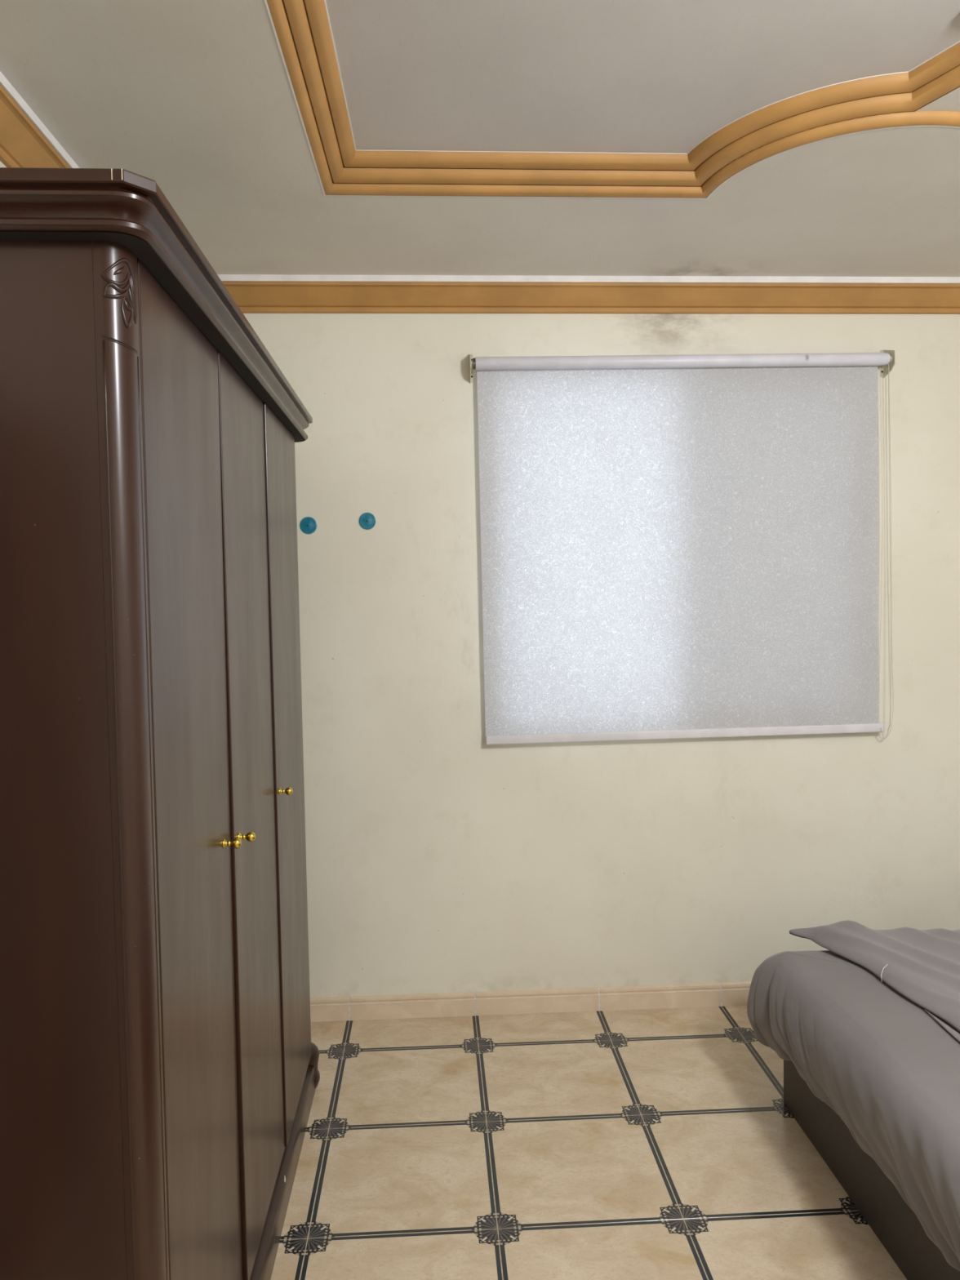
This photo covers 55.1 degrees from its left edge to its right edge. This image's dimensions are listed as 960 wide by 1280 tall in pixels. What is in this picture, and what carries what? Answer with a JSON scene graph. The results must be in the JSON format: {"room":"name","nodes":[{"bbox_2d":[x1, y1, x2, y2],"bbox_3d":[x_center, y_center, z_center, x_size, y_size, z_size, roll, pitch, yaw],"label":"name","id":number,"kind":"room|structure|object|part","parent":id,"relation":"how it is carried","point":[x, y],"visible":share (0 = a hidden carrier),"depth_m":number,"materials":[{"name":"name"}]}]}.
{"room":"bedroom","nodes":[
{"label":"bedroom","id":0,"kind":"room"},
{"bbox_2d":[0,160,6,167],"bbox_3d":[-1.183,0.087,0.862,0.180,3.170,5.397,-1,3,-3],"label":"wall","id":1,"kind":"structure","parent":0,"point":[2,165],"depth_m":2.29,"materials":[{"name":"beige paint"}]},
{"bbox_2d":[0,71,79,168],"bbox_3d":[-1.073,-1.183,0.900,0.088,0.116,5.217,-1,3,-3],"label":"trim","id":2,"kind":"structure","parent":1,"relation":"attached to","point":[25,141],"depth_m":2.29,"materials":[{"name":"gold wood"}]},
{"bbox_2d":[0,0,959,276],"bbox_3d":[1.256,-1.417,1.012,5.118,0.273,5.577,-1,3,-3],"label":"ceiling","id":3,"kind":"structure","parent":0,"point":[195,99],"depth_m":2.43,"materials":[{"name":"grey paint"}]},
{"bbox_2d":[264,0,959,199],"bbox_3d":[1.256,-1.332,1.019,3.389,0.106,3.672,-1,3,-3],"label":"trim","id":4,"kind":"structure","parent":3,"relation":"attached to","point":[303,28],"depth_m":2.56,"materials":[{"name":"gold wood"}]},
{"bbox_2d":[271,1005,906,1279],"bbox_3d":[1.301,1.633,1.155,5.118,0.060,5.577,-1,3,-3],"label":"floor","id":5,"kind":"structure","parent":0,"point":[665,1144],"depth_m":2.74,"materials":[{"name":"tile"}]},
{"bbox_2d":[0,167,319,1279],"bbox_3d":[-0.822,0.440,2.245,0.647,2.284,1.829,-1,3,-3],"label":"wardrobe","id":6,"kind":"object","parent":5,"relation":"on","point":[160,1074],"visible":1,"depth_m":1.42,"materials":[{"name":"brown paint"}]},
{"bbox_3d":[-0.827,0.442,1.390,0.548,2.080,0.020,-1,3,-3],"label":"panel","id":7,"kind":"part","parent":6,"relation":"part of","materials":[{"name":"brown paint"}]},
{"bbox_3d":[-0.532,0.436,1.429,0.044,2.080,0.066,-1,3,-3],"label":"corner post","id":8,"kind":"part","parent":6,"relation":"part of","materials":[{"name":"brown paint"}]},
{"bbox_3d":[-0.838,-0.661,2.193,0.647,0.080,1.829,-1,3,-3],"label":"cornice","id":9,"kind":"part","parent":6,"relation":"part of","materials":[{"name":"brown paint"}]},
{"bbox_3d":[-0.535,0.423,1.728,0.020,2.047,0.523,-1,3,-3],"label":"door","id":10,"kind":"part","parent":6,"relation":"part of","materials":[{"name":"brown paint"}]},
{"bbox_3d":[-0.517,0.425,1.922,0.038,0.022,0.022,-1,3,-3],"label":"knob","id":11,"kind":"part","parent":6,"relation":"part of","materials":[{"name":"gold metal"}]},
{"bbox_3d":[-0.517,0.437,2.043,0.038,0.022,0.022,-1,3,-3],"label":"knob","id":12,"kind":"part","parent":6,"relation":"part of","materials":[{"name":"gold metal"}]},
{"bbox_3d":[-0.556,0.399,2.249,0.026,2.047,0.512,-1,3,-3],"label":"door","id":13,"kind":"part","parent":6,"relation":"part of","materials":[{"name":"brown paint"}]},
{"bbox_3d":[-0.539,0.420,2.557,0.038,0.022,0.022,-1,3,-3],"label":"knob","id":14,"kind":"part","parent":6,"relation":"part of","materials":[{"name":"gold metal"}]},
{"bbox_3d":[-0.579,0.375,2.771,0.026,2.047,0.524,-1,3,-3],"label":"door","id":15,"kind":"part","parent":6,"relation":"part of","materials":[{"name":"brown paint"}]},
{"bbox_2d":[746,950,959,1279],"bbox_3d":[1.942,1.286,2.118,2.035,0.525,2.087,-1,3,-3],"label":"bed","id":16,"kind":"object","parent":5,"relation":"on","point":[872,1078],"visible":0.92,"depth_m":2.38,"materials":[{"name":"grey fabric"}]},
{"bbox_2d":[789,920,959,1041],"bbox_3d":[2.055,0.989,2.116,1.932,0.060,2.034,-1,3,-3],"label":"duvet","id":17,"kind":"object","parent":16,"relation":"on","point":[923,966],"visible":0.99,"depth_m":2.82,"materials":[{"name":"grey fabric"}]},
{"bbox_2d":[243,313,959,997],"bbox_3d":[1.135,-0.084,3.772,5.118,3.170,0.180,-1,3,-3],"label":"wall","id":18,"kind":"structure","parent":0,"point":[440,859],"depth_m":3.67,"materials":[{"name":"beige paint"}]},
{"bbox_2d":[299,515,317,534],"bbox_3d":[-0.665,-0.444,3.562,0.071,0.071,0.016,-1,3,-3],"label":"disc","id":19,"kind":"object","parent":18,"relation":"attached to","point":[308,525],"visible":1,"depth_m":3.57,"materials":[{"name":"teal plastic"}]},
{"bbox_2d":[358,511,376,530],"bbox_3d":[-0.438,-0.462,3.573,0.071,0.071,0.016,-1,3,-3],"label":"disc","id":20,"kind":"object","parent":18,"relation":"attached to","point":[366,520],"visible":1,"depth_m":3.58,"materials":[{"name":"teal plastic"}]},
{"bbox_2d":[310,981,751,1022],"bbox_3d":[1.163,1.437,3.747,4.758,0.093,0.012,-1,3,-3],"label":"baseboard","id":21,"kind":"structure","parent":18,"relation":"attached to","point":[730,993],"depth_m":3.69,"materials":[{"name":"white tile"}]},
{"bbox_2d":[217,274,959,314],"bbox_3d":[1.124,-1.341,3.579,4.758,0.116,0.088,-1,3,-3],"label":"trim","id":22,"kind":"structure","parent":18,"relation":"attached to","point":[252,293],"depth_m":3.54,"materials":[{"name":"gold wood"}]},
{"bbox_2d":[469,349,895,745],"bbox_3d":[0.812,-0.356,3.606,1.670,1.550,0.092,-2,3,-3],"label":"roller blind","id":23,"kind":"object","parent":18,"relation":"attached to","point":[686,546],"visible":1,"depth_m":3.61,"materials":[{"name":"grey fabric"}]},
{"bbox_3d":[1.602,-0.343,3.640,0.024,1.473,0.054,-3,4,-41],"label":"pull cord","id":24,"kind":"part","parent":23,"relation":"part of","materials":[{"name":"white plastic"}]},
{"bbox_3d":[1.611,-0.337,3.663,0.070,1.468,0.002,-2,3,-3],"label":"pull cord","id":25,"kind":"part","parent":23,"relation":"part of","materials":[{"name":"white plastic"}]}
]}

